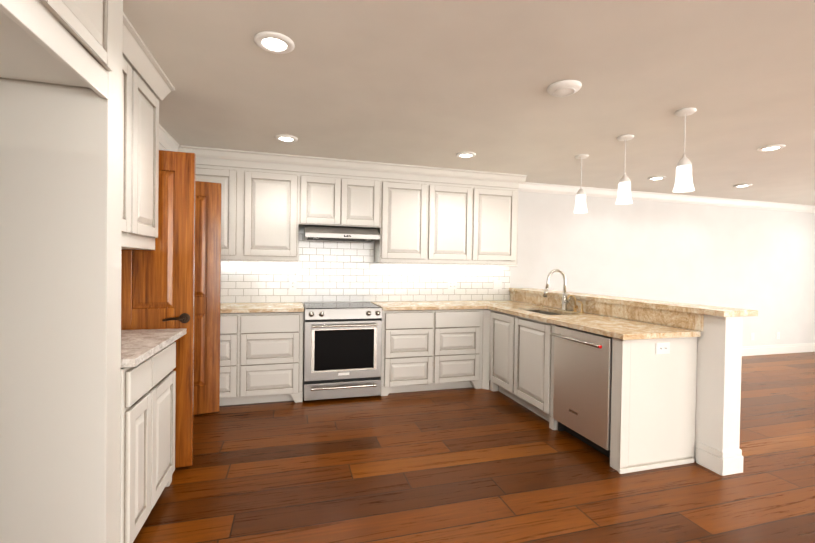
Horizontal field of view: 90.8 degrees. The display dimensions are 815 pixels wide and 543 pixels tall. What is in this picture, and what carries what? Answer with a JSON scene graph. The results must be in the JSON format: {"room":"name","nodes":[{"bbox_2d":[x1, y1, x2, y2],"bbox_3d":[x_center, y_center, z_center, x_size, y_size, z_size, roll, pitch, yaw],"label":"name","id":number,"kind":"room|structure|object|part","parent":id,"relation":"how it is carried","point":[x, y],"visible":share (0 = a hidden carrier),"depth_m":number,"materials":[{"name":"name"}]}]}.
{"room":"kitchen","nodes":[
{"label":"kitchen","id":0,"kind":"room"},
{"bbox_2d":[123,0,814,205],"bbox_3d":[3.229,-1.123,0.926,12.120,0.100,9.440,1,1,-16],"label":"ceiling","id":1,"kind":"structure","parent":0,"point":[436,83],"depth_m":2.44,"materials":[{"name":"paint"}]},
{"bbox_2d":[254,31,294,53],"bbox_3d":[-0.663,-1.136,2.006,0.194,0.015,0.194,1,1,-16],"label":"recessed light","id":2,"kind":"object","parent":1,"relation":"in","point":[274,42],"visible":1,"depth_m":1.99,"materials":[{"name":"white"}]},
{"bbox_2d":[275,134,297,141],"bbox_3d":[-1.060,-1.160,3.514,0.194,0.015,0.194,1,1,-16],"label":"recessed light","id":3,"kind":"object","parent":1,"relation":"in","point":[285,138],"visible":1,"depth_m":3.49,"materials":[{"name":"white"}]},
{"bbox_2d":[456,152,475,157],"bbox_3d":[0.574,-1.141,3.947,0.194,0.015,0.194,1,1,-16],"label":"recessed light","id":4,"kind":"object","parent":1,"relation":"in","point":[466,154],"visible":1,"depth_m":3.92,"materials":[{"name":"white"}]},
{"bbox_2d":[547,80,581,96],"bbox_3d":[0.956,-1.108,2.454,0.200,0.033,0.200,1,1,-16],"label":"smoke detector","id":5,"kind":"object","parent":1,"relation":"attached to","point":[563,88],"visible":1,"depth_m":2.41,"materials":[{"name":"white plastic"}]},
{"bbox_2d":[574,154,588,212],"bbox_3d":[1.701,-0.855,3.938,0.128,0.554,0.128,1,1,-16],"label":"pendant light","id":6,"kind":"object","parent":1,"relation":"hanging from","point":[581,157],"depth_m":3.90,"materials":[{"name":"white glass"}]},
{"bbox_3d":[1.699,-0.667,3.941,0.128,0.178,0.128,1,1,-16],"label":"pendant light shade","id":7,"kind":"part","parent":6,"relation":"part of","materials":[{"name":"white glass"}]},
{"bbox_2d":[616,134,633,204],"bbox_3d":[1.814,-0.846,3.357,0.128,0.554,0.128,1,1,-16],"label":"pendant light","id":8,"kind":"object","parent":1,"relation":"hanging from","point":[625,138],"depth_m":3.33,"materials":[{"name":"white glass"}]},
{"bbox_3d":[1.811,-0.658,3.359,0.128,0.178,0.128,1,1,-16],"label":"pendant light shade","id":9,"kind":"part","parent":8,"relation":"part of","materials":[{"name":"white glass"}]},
{"bbox_2d":[648,176,665,179],"bbox_3d":[2.988,-1.116,4.818,0.194,0.015,0.194,1,1,-16],"label":"recessed light","id":10,"kind":"object","parent":1,"relation":"in","point":[657,178],"visible":0.98,"depth_m":4.80,"materials":[{"name":"white"}]},
{"bbox_2d":[673,108,696,192],"bbox_3d":[1.926,-0.837,2.796,0.128,0.554,0.128,1,1,-16],"label":"pendant light","id":11,"kind":"object","parent":1,"relation":"hanging from","point":[685,160],"depth_m":2.77,"materials":[{"name":"white glass"}]},
{"bbox_3d":[1.924,-0.649,2.799,0.128,0.178,0.128,1,1,-16],"label":"pendant light shade","id":12,"kind":"part","parent":11,"relation":"part of","materials":[{"name":"white glass"}]},
{"bbox_2d":[733,184,752,186],"bbox_3d":[4.304,-1.101,5.161,0.194,0.015,0.194,1,1,-16],"label":"recessed light","id":13,"kind":"object","parent":1,"relation":"in","point":[742,185],"visible":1,"depth_m":5.14,"materials":[{"name":"white"}]},
{"bbox_2d":[757,144,785,151],"bbox_3d":[3.235,-1.097,3.579,0.194,0.015,0.194,1,1,-16],"label":"recessed light","id":14,"kind":"object","parent":1,"relation":"in","point":[771,147],"visible":1,"depth_m":3.56,"materials":[{"name":"white"}]},
{"bbox_2d":[133,352,814,542],"bbox_3d":[3.192,1.416,0.957,12.120,0.100,9.440,1,1,-16],"label":"floor","id":15,"kind":"structure","parent":0,"point":[466,465],"depth_m":2.52,"materials":[{"name":"brown wood"}]},
{"bbox_2d":[0,0,122,542],"bbox_3d":[-1.431,0.077,0.980,0.850,2.440,1.288,1,1,-16],"label":"surround","id":16,"kind":"object","parent":15,"relation":"on","point":[61,72],"visible":1,"depth_m":1.53,"materials":[{"name":"paint"}]},
{"bbox_2d":[120,342,175,542],"bbox_3d":[-1.507,0.847,2.035,0.414,0.872,0.750,1,1,-16],"label":"base cabinet","id":17,"kind":"object","parent":15,"relation":"on","point":[147,430],"visible":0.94,"depth_m":1.96,"materials":[{"name":"paint"}]},
{"bbox_2d":[121,328,186,367],"bbox_3d":[-1.504,0.385,2.092,0.437,0.035,0.873,1,1,-16],"label":"countertop","id":18,"kind":"structure","parent":17,"relation":"on","point":[139,346],"depth_m":2.11,"materials":[{"name":"stone"}]},
{"bbox_2d":[220,312,303,405],"bbox_3d":[-1.662,0.821,4.021,1.190,0.872,0.640,1,1,-16],"label":"base cabinet","id":19,"kind":"object","parent":15,"relation":"on","point":[261,357],"visible":0.56,"depth_m":3.78,"materials":[{"name":"paint"}]},
{"bbox_2d":[220,302,303,312],"bbox_3d":[-1.656,0.359,4.010,1.190,0.035,0.642,1,1,-16],"label":"countertop","id":20,"kind":"structure","parent":19,"relation":"on","point":[281,306],"depth_m":3.86,"materials":[{"name":"beige stone"}]},
{"bbox_2d":[303,301,381,400],"bbox_3d":[-0.704,0.807,4.233,0.758,0.922,0.716,1,1,-16],"label":"range","id":21,"kind":"object","parent":15,"relation":"on","point":[342,344],"visible":1,"depth_m":3.96,"materials":[{"name":"silver metal"}]},
{"bbox_2d":[380,309,490,395],"bbox_3d":[0.232,0.842,4.538,1.193,0.877,0.678,1,1,-16],"label":"base cabinet","id":22,"kind":"object","parent":15,"relation":"on","point":[424,350],"visible":0.9,"depth_m":4.25,"materials":[{"name":"paint"}]},
{"bbox_2d":[371,301,487,310],"bbox_3d":[0.216,0.380,4.541,1.156,0.035,0.642,1,1,-16],"label":"countertop","id":23,"kind":"structure","parent":22,"relation":"on","point":[385,305],"depth_m":4.37,"materials":[{"name":"beige stone"}]},
{"bbox_2d":[488,309,551,395],"bbox_3d":[1.278,0.861,4.190,0.660,0.874,0.510,1,1,-16],"label":"base cabinet","id":24,"kind":"object","parent":15,"relation":"on","point":[501,323],"depth_m":4.16,"materials":[{"name":"paint"}]},
{"bbox_2d":[492,300,519,303],"bbox_3d":[1.108,0.391,4.782,0.330,0.035,0.667,1,1,-16],"label":"countertop","id":25,"kind":"structure","parent":24,"relation":"on","point":[493,301],"depth_m":4.86,"materials":[{"name":"beige stone"}]},
{"bbox_2d":[508,314,562,417],"bbox_3d":[1.411,0.869,3.721,0.660,0.874,0.585,1,1,-16],"label":"base cabinet","id":26,"kind":"object","parent":15,"relation":"on","point":[528,339],"depth_m":3.66,"materials":[{"name":"paint"}]},
{"bbox_2d":[551,325,612,462],"bbox_3d":[1.526,0.880,3.075,0.641,0.861,0.594,1,1,-16],"label":"dishwasher","id":27,"kind":"object","parent":15,"relation":"on","point":[582,386],"visible":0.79,"depth_m":2.95,"materials":[{"name":"grey metal"}]},
{"bbox_2d":[544,323,696,473],"bbox_3d":[1.594,0.879,3.073,0.660,0.874,0.761,1,1,-16],"label":"base cabinet","id":28,"kind":"object","parent":15,"relation":"on","point":[653,403],"depth_m":2.71,"materials":[{"name":"paint"}]},
{"bbox_2d":[476,300,700,339],"bbox_3d":[1.354,0.405,3.885,0.649,0.035,2.527,1,1,-16],"label":"countertop","id":29,"kind":"structure","parent":28,"relation":"on","point":[619,328],"depth_m":3.12,"materials":[{"name":"beige stone"}]},
{"bbox_2d":[531,310,561,314],"bbox_3d":[1.346,0.515,3.974,0.406,0.180,0.728,1,1,-16],"label":"sink","id":30,"kind":"object","parent":29,"relation":"in","point":[543,312],"visible":0.1,"depth_m":4.26,"materials":[{"name":"silver metal"}]},
{"bbox_2d":[543,269,570,309],"bbox_3d":[1.481,0.182,3.980,0.275,0.411,0.109,1,1,-16],"label":"faucet","id":31,"kind":"object","parent":29,"relation":"on","point":[565,301],"visible":0.98,"depth_m":4.01,"materials":[{"name":"silver metal"}]},
{"bbox_2d":[567,295,577,311],"bbox_3d":[1.588,0.307,3.878,0.116,0.166,0.050,1,1,-16],"label":"faucet","id":32,"kind":"object","parent":29,"relation":"on","point":[575,306],"visible":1,"depth_m":3.88,"materials":[{"name":"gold metal"}]},
{"bbox_2d":[656,342,669,353],"bbox_3d":[1.722,0.518,2.710,0.118,0.075,0.006,1,1,-16],"label":"outlet","id":33,"kind":"object","parent":28,"relation":"attached to","point":[662,348],"visible":1,"depth_m":2.71,"materials":[{"name":"white plastic"}]},
{"bbox_2d":[511,300,742,460],"bbox_3d":[1.773,0.791,3.933,0.150,1.035,2.679,1,1,-16],"label":"wall","id":34,"kind":"structure","parent":15,"relation":"on","point":[718,381],"depth_m":2.66,"materials":[{"name":"white paint"}]},
{"bbox_2d":[509,288,757,330],"bbox_3d":[1.814,0.313,3.925,0.305,0.158,2.697,1,1,-16],"label":"bar","id":35,"kind":"object","parent":34,"relation":"on","point":[681,315],"visible":1,"depth_m":3.29,"materials":[{"name":"beige stone"}]},
{"bbox_2d":[696,442,742,475],"bbox_3d":[1.768,1.234,3.930,0.188,0.150,2.693,1,1,-16],"label":"baseboard","id":36,"kind":"structure","parent":34,"relation":"attached to","point":[720,462],"depth_m":2.65,"materials":[{"name":"white paint"}]},
{"bbox_2d":[274,191,814,346],"bbox_3d":[2.421,0.078,5.561,11.120,2.440,0.120,1,1,-16],"label":"wall","id":37,"kind":"structure","parent":0,"point":[762,261],"depth_m":5.96,"materials":[{"name":"paint"}]},
{"bbox_2d":[122,56,158,249],"bbox_3d":[-1.567,-0.642,2.057,0.280,1.028,0.873,1,1,-16],"label":"upper cabinet","id":38,"kind":"object","parent":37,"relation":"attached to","point":[140,143],"visible":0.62,"depth_m":2.20,"materials":[{"name":"paint"}]},
{"bbox_2d":[123,12,174,100],"bbox_3d":[-1.398,-1.112,2.112,0.085,0.085,0.905,1,1,-16],"label":"crown molding","id":39,"kind":"structure","parent":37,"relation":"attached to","point":[140,58],"depth_m":2.14,"materials":[{"name":"white paint"}]},
{"bbox_2d":[121,150,195,467],"bbox_3d":[-1.606,0.249,2.535,0.457,2.034,0.108,1,1,-16],"label":"pantry door","id":40,"kind":"structure","parent":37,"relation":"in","point":[158,287],"depth_m":2.57,"materials":[{"name":"brown wood"}]},
{"bbox_2d":[159,124,182,151],"bbox_3d":[-1.977,-1.121,3.105,0.050,0.110,1.370,1,1,-16],"label":"crown molding","id":41,"kind":"structure","parent":37,"relation":"attached to","point":[165,140],"depth_m":3.49,"materials":[{"name":"white paint"}]},
{"bbox_2d":[193,181,221,414],"bbox_3d":[-1.878,0.233,3.495,0.457,2.034,0.035,1,1,-24],"label":"pantry door","id":42,"kind":"structure","parent":37,"relation":"in","point":[207,295],"depth_m":3.53,"materials":[{"name":"brown wood"}]},
{"bbox_2d":[195,157,242,261],"bbox_3d":[-1.978,-0.643,4.063,0.573,1.088,0.340,1,1,-16],"label":"upper cabinet","id":43,"kind":"object","parent":37,"relation":"attached to","point":[229,173],"depth_m":3.96,"materials":[{"name":"paint"}]},
{"bbox_2d":[239,161,298,262],"bbox_3d":[-1.434,-0.637,4.217,0.560,1.088,0.340,1,1,-16],"label":"upper cabinet","id":44,"kind":"object","parent":37,"relation":"attached to","point":[268,210],"depth_m":4.06,"materials":[{"name":"paint"}]},
{"bbox_2d":[299,165,342,226],"bbox_3d":[-0.957,-0.631,4.352,0.430,1.088,0.340,1,1,-16],"label":"upper cabinet","id":45,"kind":"object","parent":37,"relation":"attached to","point":[320,188],"depth_m":4.19,"materials":[{"name":"paint"}]},
{"bbox_2d":[183,145,530,187],"bbox_3d":[-0.392,-1.113,4.305,3.756,0.110,0.065,1,1,-16],"label":"crown molding","id":46,"kind":"structure","parent":37,"relation":"attached to","point":[203,152],"depth_m":4.24,"materials":[{"name":"white paint"}]},
{"bbox_2d":[343,169,382,263],"bbox_3d":[-0.543,-0.627,4.470,0.432,1.088,0.340,1,1,-16],"label":"upper cabinet","id":47,"kind":"object","parent":37,"relation":"attached to","point":[362,190],"depth_m":4.32,"materials":[{"name":"paint"}]},
{"bbox_2d":[304,225,379,241],"bbox_3d":[-0.718,-0.409,4.332,0.758,0.139,0.493,1,1,-16],"label":"range hood","id":48,"kind":"object","parent":47,"relation":"attached to","point":[335,233],"visible":1,"depth_m":4.17,"materials":[{"name":"silver metal"}]},
{"bbox_2d":[220,228,509,302],"bbox_3d":[-0.493,-0.062,4.666,3.778,0.824,0.007,1,1,-16],"label":"tile backsplash","id":49,"kind":"structure","parent":37,"relation":"attached to","point":[354,272],"depth_m":4.61,"materials":[{"name":"white tile"}]},
{"bbox_2d":[448,280,456,288],"bbox_3d":[0.553,0.163,4.958,0.118,0.116,0.006,1,1,-16],"label":"outlet","id":50,"kind":"object","parent":49,"relation":"attached to","point":[452,284],"visible":1,"depth_m":4.96,"materials":[{"name":"white plastic"}]},
{"bbox_2d":[493,280,501,288],"bbox_3d":[1.150,0.170,5.127,0.118,0.116,0.008,1,1,-16],"label":"light switch","id":51,"kind":"object","parent":49,"relation":"attached to","point":[497,284],"visible":1,"depth_m":5.13,"materials":[{"name":"white plastic"}]},
{"bbox_2d":[383,172,430,264],"bbox_3d":[-0.076,-0.621,4.602,0.538,1.088,0.340,1,1,-16],"label":"upper cabinet","id":52,"kind":"object","parent":37,"relation":"attached to","point":[406,197],"depth_m":4.45,"materials":[{"name":"paint"}]},
{"bbox_2d":[427,176,474,265],"bbox_3d":[0.447,-0.615,4.751,0.550,1.088,0.340,1,1,-16],"label":"upper cabinet","id":53,"kind":"object","parent":37,"relation":"attached to","point":[452,199],"depth_m":4.60,"materials":[{"name":"paint"}]},
{"bbox_2d":[475,180,518,266],"bbox_3d":[1.003,-0.609,4.908,0.605,1.088,0.340,1,1,-16],"label":"upper cabinet","id":54,"kind":"object","parent":37,"relation":"attached to","point":[496,202],"depth_m":4.75,"materials":[{"name":"paint"}]},
{"bbox_2d":[518,183,814,212],"bbox_3d":[4.478,-1.062,6.035,6.688,0.110,0.050,1,1,-16],"label":"crown molding","id":55,"kind":"structure","parent":37,"relation":"attached to","point":[535,187],"depth_m":5.85,"materials":[{"name":"white paint"}]},
{"bbox_2d":[742,343,814,355],"bbox_3d":[4.556,1.248,6.113,6.365,0.150,0.025,1,1,-16],"label":"baseboard","id":56,"kind":"structure","parent":37,"relation":"attached to","point":[775,349],"depth_m":6.49,"materials":[{"name":"white paint"}]}
]}

